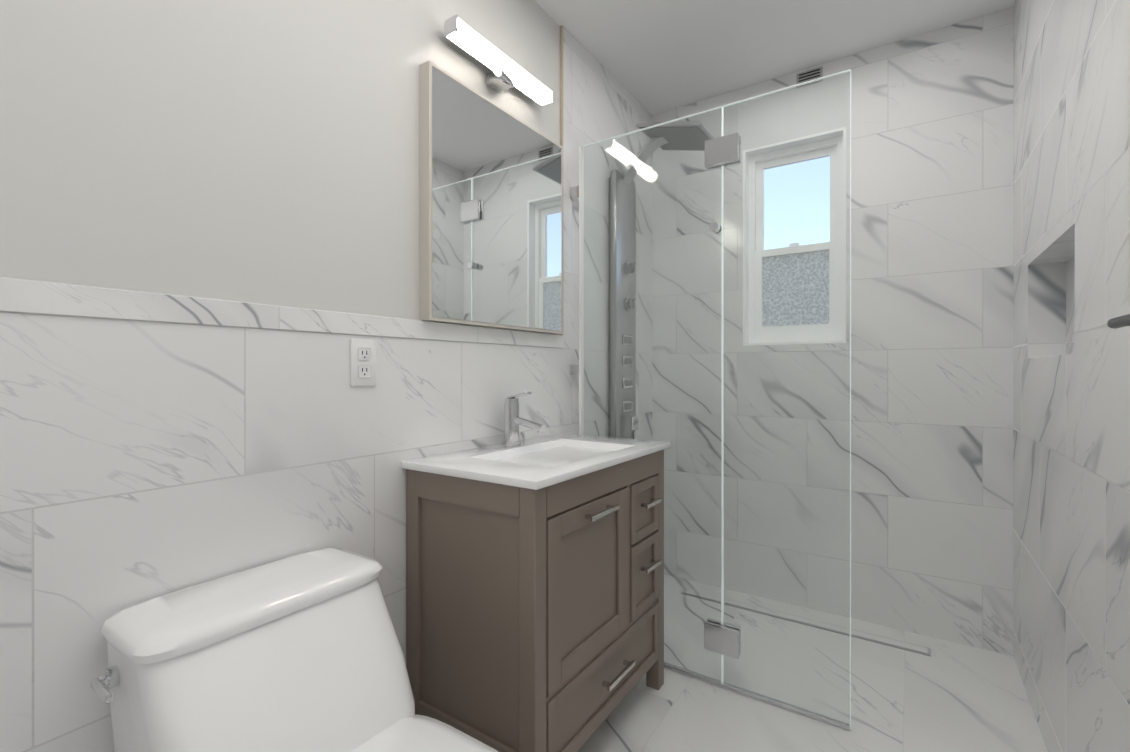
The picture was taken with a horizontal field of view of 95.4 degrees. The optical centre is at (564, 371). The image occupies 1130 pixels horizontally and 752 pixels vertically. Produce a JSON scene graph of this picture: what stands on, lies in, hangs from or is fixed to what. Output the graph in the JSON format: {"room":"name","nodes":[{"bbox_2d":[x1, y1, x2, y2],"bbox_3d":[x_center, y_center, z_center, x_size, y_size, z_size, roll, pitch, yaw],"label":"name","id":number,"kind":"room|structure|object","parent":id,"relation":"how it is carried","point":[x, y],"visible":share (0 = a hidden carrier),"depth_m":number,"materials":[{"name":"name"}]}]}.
{"room":"bathroom","nodes":[
{"label":"bathroom","id":0,"kind":"room"},
{"bbox_2d":[0,0,559,334],"bbox_3d":[-0.542,-0.146,1.339,0.140,2.380,3.640,0,0,34],"label":"wall","id":1,"kind":"structure","parent":0,"point":[259,151],"depth_m":1.03,"materials":[{"name":"white paint"}]},
{"bbox_2d":[0,277,563,347],"bbox_3d":[-0.710,-0.114,0.951,0.014,0.052,2.508,0,0,34],"label":"trim","id":2,"kind":"structure","parent":1,"relation":"attached to","point":[37,297],"depth_m":1.00,"materials":[{"name":"stone"}]},
{"bbox_2d":[0,27,651,751],"bbox_3d":[-0.479,-0.146,1.297,0.010,2.380,3.340,0,0,34],"label":"wall tiles","id":3,"kind":"structure","parent":1,"relation":"attached to","point":[142,461],"depth_m":1.01,"materials":[{"name":"tile"}]},
{"bbox_2d":[350,339,375,385],"bbox_3d":[-0.492,-0.022,1.259,0.010,0.114,0.070,0,0,34],"label":"electrical outlet plate","id":4,"kind":"object","parent":3,"relation":"attached to","point":[362,362],"visible":1,"depth_m":1.25,"materials":[{"name":"white plastic"}]},
{"bbox_2d":[609,121,714,438],"bbox_3d":[0.424,-0.241,2.235,0.442,1.610,0.290,0,0,34],"label":"shower panel","id":5,"kind":"object","parent":3,"relation":"attached to","point":[630,420],"visible":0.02,"depth_m":2.29,"materials":[{"name":"silver metal"}]},
{"bbox_2d":[419,60,562,333],"bbox_3d":[-0.205,-0.494,1.677,0.041,0.705,0.646,0,0,34],"label":"mirror","id":6,"kind":"object","parent":1,"relation":"attached to","point":[490,214],"visible":0.96,"depth_m":1.58,"materials":[{"name":"beige mirror"}]},
{"bbox_2d":[444,14,552,105],"bbox_3d":[-0.204,-0.955,1.644,0.080,0.082,0.463,0,0,34],"label":"wall lamp","id":7,"kind":"object","parent":1,"relation":"attached to","point":[507,73],"visible":1,"depth_m":1.60,"materials":[{"name":"silver metal"}]},
{"bbox_2d":[560,25,562,334],"bbox_3d":[-0.013,-0.738,1.990,0.011,1.196,0.008,0,0,34],"label":"wall left edgetrim","id":8,"kind":"structure","parent":1,"relation":"attached to","point":[561,85],"depth_m":1.99,"materials":[{"name":"beige"}]},
{"bbox_2d":[534,0,1014,114],"bbox_3d":[0.118,-1.386,0.895,1.730,0.100,3.640,0,0,34],"label":"ceiling","id":9,"kind":"structure","parent":0,"point":[652,57],"depth_m":2.03,"materials":[{"name":"white paint"}]},
{"bbox_2d":[577,574,1047,751],"bbox_3d":[0.118,1.094,0.897,1.730,0.100,3.640,0,0,34],"label":"floor","id":10,"kind":"structure","parent":0,"point":[948,696],"depth_m":1.66,"materials":[{"name":"tile"}]},
{"bbox_2d":[91,548,497,751],"bbox_3d":[-0.348,0.722,0.805,0.739,0.645,0.452,0,0,34],"label":"toilet","id":11,"kind":"object","parent":10,"relation":"on","point":[303,652],"visible":1,"depth_m":0.86,"materials":[{"name":"white ceramic"}]},
{"bbox_2d":[402,392,669,751],"bbox_3d":[-0.033,0.554,1.534,0.463,0.980,0.742,0,0,34],"label":"bathroom vanity","id":12,"kind":"object","parent":10,"relation":"on","point":[534,594],"visible":1,"depth_m":1.29,"materials":[{"name":"painted wood"},{"name":"brushed nickel"}]},
{"bbox_2d":[570,69,850,729],"bbox_3d":[0.429,0.083,1.767,0.971,1.922,0.070,0,0,34],"label":"glass","id":13,"kind":"object","parent":10,"relation":"on","point":[722,637],"visible":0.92,"depth_m":1.69,"materials":[{"name":"clear glass"}]},
{"bbox_2d":[681,588,930,656],"bbox_3d":[0.958,1.041,2.175,0.960,0.004,0.062,0,0,34],"label":"floor drain","id":14,"kind":"object","parent":10,"relation":"on","point":[922,650],"visible":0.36,"depth_m":2.11,"materials":[{"name":"silver metal"}]},
{"bbox_2d":[652,7,1013,655],"bbox_3d":[1.091,-0.147,2.345,1.730,2.380,0.150,0,0,34],"label":"wall","id":15,"kind":"structure","parent":0,"point":[932,168],"depth_m":2.12,"materials":[{"name":"tile"}]},
{"bbox_2d":[743,127,845,345],"bbox_3d":[1.050,-0.582,2.355,0.430,0.920,0.119,0,0,34],"label":"window","id":16,"kind":"structure","parent":15,"relation":"in","point":[755,157],"depth_m":2.36,"materials":[{"name":"white plastic"}]},
{"bbox_2d":[796,66,822,87],"bbox_3d":[1.074,-1.293,2.260,0.105,0.063,0.008,0,0,34],"label":"air vent","id":17,"kind":"object","parent":15,"relation":"in","point":[809,75],"visible":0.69,"depth_m":2.26,"materials":[{"name":"grey"}]},
{"bbox_2d":[1013,0,1129,751],"bbox_3d":[0.774,-0.145,0.456,0.150,2.380,3.640,0,0,34],"label":"wall","id":18,"kind":"structure","parent":0,"point":[1071,502],"depth_m":1.20,"materials":[{"name":"tile"}]},
{"bbox_2d":[1107,314,1129,328],"bbox_3d":[0.699,-0.070,0.545,0.072,0.040,0.465,0,0,34],"label":"towel rail","id":19,"kind":"object","parent":18,"relation":"attached to","point":[1119,322],"visible":1,"depth_m":0.72,"materials":[{"name":"grey metal"}]},
{"bbox_2d":[1129,99,1129,304],"bbox_3d":[0.735,-0.478,0.560,0.029,0.755,0.570,0,0,34],"label":"upper cabinet","id":20,"kind":"object","parent":18,"relation":"attached to","point":[1129,201],"visible":1,"depth_m":0.80,"materials":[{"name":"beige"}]}
]}

